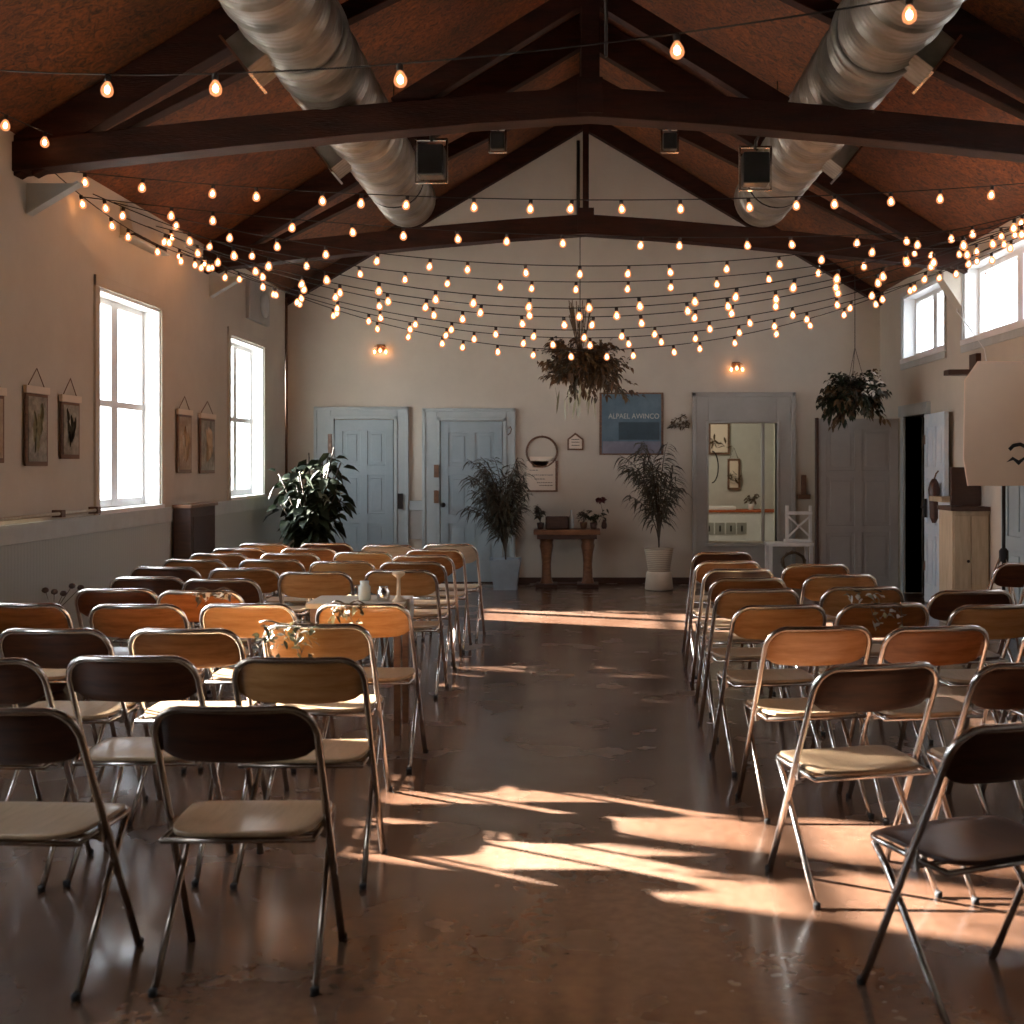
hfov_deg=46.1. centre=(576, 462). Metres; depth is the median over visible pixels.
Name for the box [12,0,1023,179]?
roof truss
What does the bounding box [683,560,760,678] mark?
folding chair
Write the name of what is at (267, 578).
folding chair
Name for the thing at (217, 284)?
bracket
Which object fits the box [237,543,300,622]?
folding chair
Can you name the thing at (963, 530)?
base cabinet
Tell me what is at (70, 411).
print
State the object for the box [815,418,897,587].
door
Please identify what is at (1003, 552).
tripod stand
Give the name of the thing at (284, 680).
folding chair
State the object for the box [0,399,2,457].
print
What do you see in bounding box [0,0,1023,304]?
ceiling
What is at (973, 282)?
window
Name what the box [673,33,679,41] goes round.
socket
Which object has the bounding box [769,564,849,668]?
folding chair
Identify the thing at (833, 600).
folding chair
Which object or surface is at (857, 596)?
garland
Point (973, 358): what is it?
fixture
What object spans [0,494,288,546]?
trim
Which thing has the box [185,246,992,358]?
string lights
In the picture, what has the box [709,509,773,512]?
countertop
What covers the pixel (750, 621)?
folding chair
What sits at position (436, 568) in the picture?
folding chair
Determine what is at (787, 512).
chair
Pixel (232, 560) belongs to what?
folding chair
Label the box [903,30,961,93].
register
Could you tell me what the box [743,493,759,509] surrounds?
potted plant
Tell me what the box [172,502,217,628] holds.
base cabinet
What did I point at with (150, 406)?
window
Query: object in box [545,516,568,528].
wooden crate
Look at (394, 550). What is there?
folding chair
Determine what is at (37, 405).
print
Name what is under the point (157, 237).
air vent
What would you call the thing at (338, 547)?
folding chair
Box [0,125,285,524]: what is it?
wall
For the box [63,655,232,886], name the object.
folding chair
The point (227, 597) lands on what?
garland
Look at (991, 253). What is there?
string lights
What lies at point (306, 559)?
folding chair
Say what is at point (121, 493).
ground
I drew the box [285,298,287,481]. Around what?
pipe
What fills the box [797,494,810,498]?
shelf
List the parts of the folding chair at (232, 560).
backrest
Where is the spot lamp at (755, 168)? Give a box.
[739,136,771,190]
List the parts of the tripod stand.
leg, leg, leg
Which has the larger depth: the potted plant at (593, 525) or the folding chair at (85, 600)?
the potted plant at (593, 525)
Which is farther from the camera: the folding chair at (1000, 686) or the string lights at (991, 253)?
the string lights at (991, 253)
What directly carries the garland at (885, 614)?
hanging from the folding chair at (917, 614)
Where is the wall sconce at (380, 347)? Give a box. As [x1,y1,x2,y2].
[373,344,386,353]
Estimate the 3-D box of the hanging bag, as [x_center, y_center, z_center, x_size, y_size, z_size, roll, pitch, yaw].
[3.630,0.342,12.200,0.120,0.535,0.120,0,0,0]
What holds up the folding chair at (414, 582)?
on the floor
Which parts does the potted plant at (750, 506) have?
pot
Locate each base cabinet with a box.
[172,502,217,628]
[937,505,989,623]
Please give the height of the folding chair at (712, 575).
0.828 m
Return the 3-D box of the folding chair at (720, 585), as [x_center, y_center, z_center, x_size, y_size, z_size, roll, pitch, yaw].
[1.002,1.093,7.326,0.503,0.828,0.459,0,0,-6]
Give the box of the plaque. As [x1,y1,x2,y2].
[567,433,582,449]
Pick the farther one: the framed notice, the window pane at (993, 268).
the framed notice
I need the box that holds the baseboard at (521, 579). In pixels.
[442,577,689,582]
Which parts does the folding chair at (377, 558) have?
backrest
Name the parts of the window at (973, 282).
sash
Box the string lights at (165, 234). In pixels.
[124,217,1023,318]
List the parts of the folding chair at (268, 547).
backrest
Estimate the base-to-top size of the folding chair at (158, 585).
0.828 m
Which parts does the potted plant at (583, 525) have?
pot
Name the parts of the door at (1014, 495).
frame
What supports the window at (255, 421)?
in the wall at (50, 259)
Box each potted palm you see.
[457,457,535,589]
[614,441,691,590]
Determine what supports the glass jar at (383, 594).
on the table at (315, 604)
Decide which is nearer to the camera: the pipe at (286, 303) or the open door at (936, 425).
the open door at (936, 425)
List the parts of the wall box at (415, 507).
lid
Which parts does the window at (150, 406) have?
sash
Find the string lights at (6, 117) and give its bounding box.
[0,112,51,144]
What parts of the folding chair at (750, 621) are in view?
leg, hinge plate, seat rail, seat, backrest, leg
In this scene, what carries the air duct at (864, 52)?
hanging from the ceiling
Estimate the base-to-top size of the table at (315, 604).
0.730 m
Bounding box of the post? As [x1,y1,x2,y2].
[576,140,579,214]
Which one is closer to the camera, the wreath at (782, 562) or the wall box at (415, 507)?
the wreath at (782, 562)
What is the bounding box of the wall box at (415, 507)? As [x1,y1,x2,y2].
[409,501,421,538]
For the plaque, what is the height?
0.219 m
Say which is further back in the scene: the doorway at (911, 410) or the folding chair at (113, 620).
the doorway at (911, 410)
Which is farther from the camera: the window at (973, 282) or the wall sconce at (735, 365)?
the wall sconce at (735, 365)
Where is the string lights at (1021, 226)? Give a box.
[148,225,1023,326]
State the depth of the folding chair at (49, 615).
5.86 m
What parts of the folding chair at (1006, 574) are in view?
backrest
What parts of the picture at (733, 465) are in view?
frame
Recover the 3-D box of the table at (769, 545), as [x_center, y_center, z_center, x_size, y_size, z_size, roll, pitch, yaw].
[2.540,1.225,14.400,0.540,0.550,0.360,0,0,0]
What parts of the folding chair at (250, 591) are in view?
backrest, frame, seat, seat rail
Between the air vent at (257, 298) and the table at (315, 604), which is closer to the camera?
the table at (315, 604)
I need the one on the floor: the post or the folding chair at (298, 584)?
the folding chair at (298, 584)
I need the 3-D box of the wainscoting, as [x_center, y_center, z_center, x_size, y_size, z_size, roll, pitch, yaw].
[-3.610,1.000,6.300,0.020,1.000,17.400,0,0,0]
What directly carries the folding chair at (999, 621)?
on the floor
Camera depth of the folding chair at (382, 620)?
5.86 m
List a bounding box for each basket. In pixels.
[644,547,673,571]
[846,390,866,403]
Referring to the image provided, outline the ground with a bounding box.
[100,490,136,499]
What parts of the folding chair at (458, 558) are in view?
backrest, seat, seat rail, leg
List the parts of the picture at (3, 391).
frame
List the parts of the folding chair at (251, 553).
backrest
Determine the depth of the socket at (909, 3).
4.32 m
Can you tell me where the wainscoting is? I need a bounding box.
[0,506,288,646]
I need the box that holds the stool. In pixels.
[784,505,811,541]
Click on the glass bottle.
(571, 519)
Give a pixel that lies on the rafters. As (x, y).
(610, 135)
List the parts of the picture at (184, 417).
frame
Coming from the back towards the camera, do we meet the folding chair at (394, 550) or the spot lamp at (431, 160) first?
the folding chair at (394, 550)
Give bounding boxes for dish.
[709,506,735,509]
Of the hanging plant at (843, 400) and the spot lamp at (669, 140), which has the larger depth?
the hanging plant at (843, 400)
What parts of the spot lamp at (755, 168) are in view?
mounting arm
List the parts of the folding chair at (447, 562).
backrest, seat, seat rail, leg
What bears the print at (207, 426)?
attached to the picture at (206, 421)
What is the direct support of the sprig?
attached to the wall at (332, 362)
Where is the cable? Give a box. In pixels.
[956,308,986,360]
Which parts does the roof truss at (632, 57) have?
king post, gusset plate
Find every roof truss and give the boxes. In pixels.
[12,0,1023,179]
[203,13,968,273]
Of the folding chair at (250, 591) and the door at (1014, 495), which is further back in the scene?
the door at (1014, 495)
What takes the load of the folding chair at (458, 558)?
on the floor
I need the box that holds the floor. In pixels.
[0,583,1023,1023]
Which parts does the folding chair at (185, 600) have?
backrest, seat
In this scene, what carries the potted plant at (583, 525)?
on the console table at (587, 536)
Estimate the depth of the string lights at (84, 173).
8.27 m
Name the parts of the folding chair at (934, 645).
hinge plate, leg, seat, seat rail, backrest, leg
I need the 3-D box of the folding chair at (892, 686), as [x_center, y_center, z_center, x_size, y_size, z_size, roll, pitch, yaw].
[0.983,1.093,4.266,0.503,0.828,0.459,0,0,-14]
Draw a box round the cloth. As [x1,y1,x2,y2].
[401,596,413,617]
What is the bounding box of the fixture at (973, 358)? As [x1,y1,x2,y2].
[944,353,980,375]
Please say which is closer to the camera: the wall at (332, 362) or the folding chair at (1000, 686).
the folding chair at (1000, 686)
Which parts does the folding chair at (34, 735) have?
backrest, seat, seat rail, leg, hinge plate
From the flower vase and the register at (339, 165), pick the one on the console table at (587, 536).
the flower vase
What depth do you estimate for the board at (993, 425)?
8.94 m
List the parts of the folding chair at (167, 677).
leg, backrest, seat, seat rail, leg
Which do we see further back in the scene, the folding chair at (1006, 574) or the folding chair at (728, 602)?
the folding chair at (1006, 574)
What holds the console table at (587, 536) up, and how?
on the floor
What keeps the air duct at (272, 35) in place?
hanging from the ceiling
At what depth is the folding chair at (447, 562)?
8.93 m
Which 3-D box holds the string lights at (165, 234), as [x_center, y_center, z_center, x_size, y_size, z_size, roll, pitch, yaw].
[0.085,-1.507,8.998,7.421,0.884,0.074,0,0,8]
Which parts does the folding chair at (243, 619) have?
leg, seat rail, seat, backrest, frame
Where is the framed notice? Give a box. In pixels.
[527,461,557,491]
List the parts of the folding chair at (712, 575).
leg, seat rail, seat, backrest, leg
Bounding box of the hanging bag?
[928,471,939,522]
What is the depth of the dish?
16.60 m
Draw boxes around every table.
[305,595,413,735]
[534,528,599,587]
[764,541,813,572]
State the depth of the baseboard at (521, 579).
14.98 m
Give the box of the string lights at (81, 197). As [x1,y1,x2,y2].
[55,174,235,269]
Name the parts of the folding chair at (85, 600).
backrest, seat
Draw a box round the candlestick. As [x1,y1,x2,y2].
[391,571,405,601]
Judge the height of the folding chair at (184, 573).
0.828 m
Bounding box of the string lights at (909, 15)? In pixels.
[0,0,912,93]
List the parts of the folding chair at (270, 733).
leg, hinge plate, backrest, seat rail, seat, leg, hinge plate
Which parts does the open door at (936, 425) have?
lock plate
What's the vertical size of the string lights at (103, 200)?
0.299 m
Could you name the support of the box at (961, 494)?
on the base cabinet at (963, 530)
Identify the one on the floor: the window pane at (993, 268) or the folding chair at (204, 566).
the folding chair at (204, 566)
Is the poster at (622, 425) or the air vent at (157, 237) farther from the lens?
the poster at (622, 425)
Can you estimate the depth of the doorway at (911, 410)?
13.86 m
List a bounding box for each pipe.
[0,507,100,520]
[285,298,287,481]
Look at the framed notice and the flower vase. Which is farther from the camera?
the framed notice
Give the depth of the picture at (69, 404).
8.49 m
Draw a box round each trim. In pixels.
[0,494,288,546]
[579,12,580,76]
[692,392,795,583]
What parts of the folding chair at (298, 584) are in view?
backrest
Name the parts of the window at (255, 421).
sash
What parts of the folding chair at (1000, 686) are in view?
seat rail, seat, leg, frame, backrest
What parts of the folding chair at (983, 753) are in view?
leg, hinge plate, seat rail, seat, backrest, leg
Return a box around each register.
[219,29,276,93]
[312,145,351,183]
[821,144,862,184]
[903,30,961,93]
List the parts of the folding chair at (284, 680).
leg, backrest, seat rail, seat, leg, hinge plate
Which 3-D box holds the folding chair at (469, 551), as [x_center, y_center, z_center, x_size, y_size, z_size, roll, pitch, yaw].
[-1.061,1.093,10.306,0.503,0.828,0.459,0,0,4]
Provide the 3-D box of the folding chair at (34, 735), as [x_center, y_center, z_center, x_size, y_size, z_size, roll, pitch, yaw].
[-1.611,1.093,3.546,0.503,0.828,0.459,0,0,4]
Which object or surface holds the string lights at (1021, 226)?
hanging from the wall at (50, 259)
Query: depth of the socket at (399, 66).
4.87 m
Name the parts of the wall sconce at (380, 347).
plate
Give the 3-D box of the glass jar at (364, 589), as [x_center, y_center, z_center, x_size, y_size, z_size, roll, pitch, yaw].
[-1.190,0.714,6.720,0.070,0.110,0.068,0,0,0]
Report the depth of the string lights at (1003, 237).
10.56 m
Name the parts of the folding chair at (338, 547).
backrest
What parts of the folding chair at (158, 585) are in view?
seat rail, backrest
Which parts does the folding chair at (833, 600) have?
leg, backrest, seat, leg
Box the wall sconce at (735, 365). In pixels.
[730,362,743,370]
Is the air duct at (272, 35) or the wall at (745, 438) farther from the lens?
the wall at (745, 438)
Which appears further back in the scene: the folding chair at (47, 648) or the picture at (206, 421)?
the picture at (206, 421)
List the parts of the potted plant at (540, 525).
pot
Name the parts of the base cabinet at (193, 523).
door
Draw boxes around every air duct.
[218,0,435,226]
[734,0,965,226]
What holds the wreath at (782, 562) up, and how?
on the floor
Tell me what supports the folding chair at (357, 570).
on the floor
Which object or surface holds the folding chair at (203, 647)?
on the floor
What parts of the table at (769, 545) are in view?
leg, leg, leg, leg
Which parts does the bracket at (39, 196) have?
web plate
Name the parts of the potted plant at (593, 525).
pot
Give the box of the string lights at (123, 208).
[93,194,1023,309]
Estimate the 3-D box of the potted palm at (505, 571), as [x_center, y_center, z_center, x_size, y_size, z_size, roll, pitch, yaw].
[-0.951,0.712,14.312,0.981,1.576,0.750,0,0,9]
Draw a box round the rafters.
[285,124,882,305]
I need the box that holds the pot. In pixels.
[489,557,521,589]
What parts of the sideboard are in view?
drawer, drawer, drawer, drawer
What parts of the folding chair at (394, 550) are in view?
backrest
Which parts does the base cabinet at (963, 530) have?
door, door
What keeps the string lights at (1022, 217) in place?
hanging from the wall at (50, 259)
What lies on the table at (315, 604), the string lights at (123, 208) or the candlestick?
the candlestick
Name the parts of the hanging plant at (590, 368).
cord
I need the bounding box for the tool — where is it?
[712,451,718,482]
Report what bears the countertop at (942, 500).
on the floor
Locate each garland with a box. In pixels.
[193,587,232,607]
[251,619,319,656]
[327,600,366,623]
[844,589,884,602]
[871,602,905,630]
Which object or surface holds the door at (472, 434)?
in the wall at (332, 362)
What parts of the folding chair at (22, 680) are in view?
backrest, seat rail, leg, hinge plate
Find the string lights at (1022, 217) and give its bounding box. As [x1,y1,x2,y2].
[114,202,1023,276]
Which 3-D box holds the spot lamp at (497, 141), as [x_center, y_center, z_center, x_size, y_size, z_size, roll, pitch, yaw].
[-0.530,-2.163,7.939,0.121,0.183,0.238,0,0,0]
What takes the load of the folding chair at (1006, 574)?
on the floor
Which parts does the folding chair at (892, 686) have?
hinge plate, leg, seat, seat rail, backrest, leg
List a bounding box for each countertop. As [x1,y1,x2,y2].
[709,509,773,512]
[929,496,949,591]
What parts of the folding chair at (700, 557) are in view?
leg, seat, backrest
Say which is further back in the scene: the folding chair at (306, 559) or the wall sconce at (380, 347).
the wall sconce at (380, 347)
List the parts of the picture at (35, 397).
frame, cord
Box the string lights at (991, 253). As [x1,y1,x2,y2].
[181,243,1014,346]
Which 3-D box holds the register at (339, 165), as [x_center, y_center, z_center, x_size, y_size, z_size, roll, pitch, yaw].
[-1.872,-2.318,9.200,0.262,0.275,0.400,0,0,0]
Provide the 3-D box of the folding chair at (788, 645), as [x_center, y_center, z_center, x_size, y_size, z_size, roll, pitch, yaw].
[0.987,1.093,5.206,0.503,0.828,0.459,0,0,-9]
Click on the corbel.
(951, 285)
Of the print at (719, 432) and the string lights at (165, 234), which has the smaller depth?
the string lights at (165, 234)
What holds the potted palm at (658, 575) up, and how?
on the floor
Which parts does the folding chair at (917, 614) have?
leg, backrest, leg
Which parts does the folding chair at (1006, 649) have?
leg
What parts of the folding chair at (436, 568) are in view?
leg, backrest, seat, seat rail, leg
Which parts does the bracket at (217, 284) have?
web plate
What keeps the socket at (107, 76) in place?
attached to the string lights at (909, 15)
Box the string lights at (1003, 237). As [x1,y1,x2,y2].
[908,229,1023,256]
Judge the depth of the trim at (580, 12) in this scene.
12.47 m
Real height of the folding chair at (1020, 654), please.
0.828 m
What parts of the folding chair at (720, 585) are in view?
leg, seat rail, seat, backrest, leg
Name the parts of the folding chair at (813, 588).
backrest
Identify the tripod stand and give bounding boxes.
[987,486,1022,661]
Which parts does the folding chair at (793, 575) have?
backrest, seat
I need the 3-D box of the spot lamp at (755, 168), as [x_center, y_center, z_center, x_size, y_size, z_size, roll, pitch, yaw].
[1.200,-2.001,8.016,0.220,0.338,0.272,0,0,0]
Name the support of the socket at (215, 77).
attached to the string lights at (909, 15)
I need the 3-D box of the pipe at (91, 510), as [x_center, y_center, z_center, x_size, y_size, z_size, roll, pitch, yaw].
[-3.585,0.350,3.325,0.070,0.050,11.250,0,0,0]
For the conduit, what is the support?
attached to the roof truss at (79, 140)
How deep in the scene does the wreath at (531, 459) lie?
14.97 m
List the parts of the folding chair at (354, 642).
leg, backrest, seat, seat rail, hinge plate, leg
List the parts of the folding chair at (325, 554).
backrest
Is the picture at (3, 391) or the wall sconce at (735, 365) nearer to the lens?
the picture at (3, 391)
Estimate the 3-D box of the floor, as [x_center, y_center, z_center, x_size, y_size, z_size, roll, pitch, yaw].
[0.085,1.575,6.300,7.810,0.150,17.800,0,0,0]
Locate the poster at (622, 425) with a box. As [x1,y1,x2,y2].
[599,393,662,454]
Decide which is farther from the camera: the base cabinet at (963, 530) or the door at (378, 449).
the door at (378, 449)
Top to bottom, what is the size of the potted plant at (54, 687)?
0.698 m
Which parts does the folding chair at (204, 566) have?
backrest, frame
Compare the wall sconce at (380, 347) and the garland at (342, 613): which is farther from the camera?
the wall sconce at (380, 347)
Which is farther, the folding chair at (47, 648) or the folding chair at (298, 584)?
the folding chair at (298, 584)
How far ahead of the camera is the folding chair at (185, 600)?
6.42 m
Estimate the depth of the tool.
15.11 m
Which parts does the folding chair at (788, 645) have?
leg, hinge plate, seat, seat rail, backrest, leg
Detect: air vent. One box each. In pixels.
[119,202,169,255]
[246,278,269,326]
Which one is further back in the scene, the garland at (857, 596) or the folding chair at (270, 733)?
the garland at (857, 596)
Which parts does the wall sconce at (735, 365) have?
plate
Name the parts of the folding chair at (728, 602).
leg, seat, seat rail, backrest, leg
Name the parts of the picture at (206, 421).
frame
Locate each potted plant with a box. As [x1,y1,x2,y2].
[41,583,83,692]
[263,447,358,547]
[533,505,545,528]
[576,510,591,528]
[586,514,599,528]
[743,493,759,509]
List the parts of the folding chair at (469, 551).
backrest, seat, seat rail, leg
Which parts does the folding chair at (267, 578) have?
backrest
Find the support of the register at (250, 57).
attached to the air duct at (272, 35)
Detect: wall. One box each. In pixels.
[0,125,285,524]
[288,132,879,576]
[709,423,773,508]
[880,213,1023,592]
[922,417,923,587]
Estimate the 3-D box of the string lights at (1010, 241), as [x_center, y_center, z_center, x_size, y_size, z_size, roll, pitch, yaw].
[0.085,-1.477,10.149,7.408,0.900,0.077,0,0,7]
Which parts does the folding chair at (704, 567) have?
leg, seat rail, seat, backrest, leg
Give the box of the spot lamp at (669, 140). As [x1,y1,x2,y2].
[661,129,678,153]
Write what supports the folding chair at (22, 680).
on the floor
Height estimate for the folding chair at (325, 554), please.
0.828 m
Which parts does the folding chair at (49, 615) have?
backrest, seat, seat rail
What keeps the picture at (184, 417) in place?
attached to the wall at (50, 259)
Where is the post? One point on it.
(577, 141)
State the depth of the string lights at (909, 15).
4.80 m
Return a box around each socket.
[105,74,110,81]
[212,73,218,81]
[396,63,402,71]
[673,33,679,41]
[906,0,912,6]
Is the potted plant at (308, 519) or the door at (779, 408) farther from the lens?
the door at (779, 408)
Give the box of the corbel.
[937,270,961,311]
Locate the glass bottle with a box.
[569,510,573,528]
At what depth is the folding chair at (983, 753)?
3.24 m
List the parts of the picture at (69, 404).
frame, cord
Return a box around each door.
[314,407,408,550]
[422,408,514,581]
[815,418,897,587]
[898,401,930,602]
[920,411,948,601]
[1001,486,1023,638]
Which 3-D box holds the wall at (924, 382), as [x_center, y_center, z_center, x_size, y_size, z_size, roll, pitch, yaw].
[3.890,-0.310,6.300,0.200,3.620,17.400,0,0,0]
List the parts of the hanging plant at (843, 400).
cord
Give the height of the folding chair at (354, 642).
0.828 m
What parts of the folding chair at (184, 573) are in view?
backrest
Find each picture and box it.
[0,387,6,462]
[23,368,49,465]
[59,378,81,458]
[176,396,192,472]
[198,401,215,472]
[709,423,730,454]
[727,448,740,489]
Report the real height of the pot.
0.360 m
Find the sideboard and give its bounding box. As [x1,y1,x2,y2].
[709,509,773,540]
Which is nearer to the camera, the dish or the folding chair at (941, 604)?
the folding chair at (941, 604)
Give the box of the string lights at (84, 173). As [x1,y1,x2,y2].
[74,172,1023,211]
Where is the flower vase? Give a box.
[595,497,608,528]
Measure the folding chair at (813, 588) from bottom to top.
0.828 m
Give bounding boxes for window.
[94,274,165,514]
[227,326,266,500]
[900,275,946,369]
[960,230,1023,352]
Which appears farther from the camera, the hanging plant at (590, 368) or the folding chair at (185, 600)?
the hanging plant at (590, 368)
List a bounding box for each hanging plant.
[537,300,644,419]
[815,348,891,431]
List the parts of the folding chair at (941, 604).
leg, backrest, seat rail, seat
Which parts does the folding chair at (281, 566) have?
backrest, frame, seat, seat rail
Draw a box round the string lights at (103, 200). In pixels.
[83,196,1023,247]
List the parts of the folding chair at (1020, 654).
leg, hinge plate, seat rail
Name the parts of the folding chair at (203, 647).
leg, backrest, seat rail, seat, leg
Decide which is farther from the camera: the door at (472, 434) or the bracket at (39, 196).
the door at (472, 434)
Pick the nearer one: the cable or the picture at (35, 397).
the picture at (35, 397)
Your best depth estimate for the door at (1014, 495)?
10.27 m
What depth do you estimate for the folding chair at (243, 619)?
5.84 m
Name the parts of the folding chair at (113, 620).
leg, backrest, leg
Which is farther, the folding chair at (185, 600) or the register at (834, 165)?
the register at (834, 165)
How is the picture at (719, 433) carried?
attached to the wall at (745, 438)
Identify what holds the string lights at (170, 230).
hanging from the wall at (924, 382)
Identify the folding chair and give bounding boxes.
[0,602,97,765]
[0,628,147,818]
[0,658,93,892]
[0,707,143,1002]
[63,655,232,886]
[74,588,180,700]
[89,604,204,773]
[108,576,208,700]
[127,628,266,826]
[130,566,218,671]
[148,705,346,997]
[156,590,260,703]
[162,559,228,666]
[181,578,271,705]
[189,553,263,653]
[198,603,297,771]
[207,568,284,693]
[211,548,278,597]
[230,657,386,889]
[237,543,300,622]
[238,559,309,648]
[259,553,319,656]
[262,623,392,815]
[277,571,362,666]
[281,548,336,596]
[299,543,358,622]
[308,560,386,666]
[314,603,427,772]
[333,551,401,657]
[361,545,422,642]
[364,569,448,698]
[379,561,456,679]
[391,555,462,665]
[406,549,471,652]
[421,544,485,640]
[682,552,752,658]
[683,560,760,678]
[690,568,775,695]
[694,577,786,715]
[698,588,799,740]
[709,604,826,776]
[735,625,873,824]
[765,661,942,909]
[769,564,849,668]
[789,574,877,697]
[800,586,905,735]
[810,602,930,769]
[846,625,991,824]
[856,722,1023,1023]
[902,589,1012,743]
[919,604,1023,756]
[926,662,1023,904]
[967,563,1023,668]
[980,636,1023,817]
[1001,586,1023,662]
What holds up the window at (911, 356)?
in the wall at (924, 382)
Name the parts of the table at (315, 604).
leg, leg, leg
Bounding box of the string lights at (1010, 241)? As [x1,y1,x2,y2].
[170,235,1023,339]
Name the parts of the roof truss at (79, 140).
king post, gusset plate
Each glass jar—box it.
[358,580,370,600]
[377,586,389,600]
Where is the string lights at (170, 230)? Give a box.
[156,226,1015,291]
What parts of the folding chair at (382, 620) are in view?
leg, backrest, seat, seat rail, leg, hinge plate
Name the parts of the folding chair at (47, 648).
leg, backrest, seat, seat rail, hinge plate, leg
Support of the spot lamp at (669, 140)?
attached to the roof truss at (79, 140)
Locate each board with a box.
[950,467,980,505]
[963,361,1023,485]
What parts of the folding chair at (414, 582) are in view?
leg, backrest, seat, seat rail, leg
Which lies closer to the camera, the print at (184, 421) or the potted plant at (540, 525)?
the print at (184, 421)
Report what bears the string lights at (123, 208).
hanging from the wall at (50, 259)
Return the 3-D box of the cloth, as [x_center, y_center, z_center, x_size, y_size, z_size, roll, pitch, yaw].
[-0.964,0.815,6.739,0.082,0.126,0.154,0,0,0]
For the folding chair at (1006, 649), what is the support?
on the floor
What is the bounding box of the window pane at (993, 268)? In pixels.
[990,258,1016,328]
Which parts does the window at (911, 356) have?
sash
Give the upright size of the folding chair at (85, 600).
0.828 m
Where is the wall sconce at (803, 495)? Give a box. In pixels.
[797,475,810,498]
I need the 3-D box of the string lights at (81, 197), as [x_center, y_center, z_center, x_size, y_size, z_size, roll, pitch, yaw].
[-3.446,-1.851,9.900,0.072,0.305,3.414,0,0,5]
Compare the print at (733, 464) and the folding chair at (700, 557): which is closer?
the folding chair at (700, 557)
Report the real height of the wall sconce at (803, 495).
0.300 m
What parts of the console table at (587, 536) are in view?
leg, leg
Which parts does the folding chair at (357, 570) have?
backrest, leg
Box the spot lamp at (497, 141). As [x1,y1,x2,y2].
[488,130,506,153]
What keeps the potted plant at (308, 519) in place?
on the floor
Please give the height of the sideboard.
0.850 m
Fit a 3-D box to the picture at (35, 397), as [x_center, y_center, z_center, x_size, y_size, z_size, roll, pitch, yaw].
[-3.590,-0.306,7.990,0.037,0.653,0.350,0,0,0]
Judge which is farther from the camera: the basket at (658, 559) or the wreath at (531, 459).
the wreath at (531, 459)
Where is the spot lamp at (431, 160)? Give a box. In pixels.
[415,135,447,183]
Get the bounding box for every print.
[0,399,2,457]
[28,396,46,461]
[63,404,78,454]
[179,416,190,469]
[201,420,214,469]
[711,424,727,451]
[730,461,737,487]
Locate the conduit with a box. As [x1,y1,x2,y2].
[604,0,607,56]
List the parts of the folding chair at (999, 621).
leg, seat rail, seat, backrest, leg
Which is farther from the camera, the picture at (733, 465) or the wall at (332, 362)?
the picture at (733, 465)
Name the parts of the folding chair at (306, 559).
seat rail, backrest, frame, seat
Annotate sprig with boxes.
[667,414,689,430]
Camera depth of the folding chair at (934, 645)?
5.05 m
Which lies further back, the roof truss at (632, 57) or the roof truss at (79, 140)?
the roof truss at (632, 57)
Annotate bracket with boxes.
[26,181,83,215]
[209,275,246,297]
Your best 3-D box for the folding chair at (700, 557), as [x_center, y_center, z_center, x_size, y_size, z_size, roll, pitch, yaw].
[1.101,1.093,9.386,0.503,0.828,0.459,0,0,-5]
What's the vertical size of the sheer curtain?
0.700 m
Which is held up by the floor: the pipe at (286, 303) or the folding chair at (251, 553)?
the folding chair at (251, 553)
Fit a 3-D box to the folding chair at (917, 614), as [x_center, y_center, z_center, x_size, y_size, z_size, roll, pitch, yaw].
[1.472,1.093,6.026,0.503,0.828,0.459,0,0,-7]
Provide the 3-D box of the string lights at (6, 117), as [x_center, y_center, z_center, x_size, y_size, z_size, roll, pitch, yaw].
[-3.345,-2.018,5.940,0.067,0.211,3.481,0,0,0]
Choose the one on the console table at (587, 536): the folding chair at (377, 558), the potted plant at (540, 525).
the potted plant at (540, 525)
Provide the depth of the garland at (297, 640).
5.02 m
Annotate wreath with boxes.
[526,436,557,467]
[780,551,805,590]
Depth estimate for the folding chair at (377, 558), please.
9.24 m

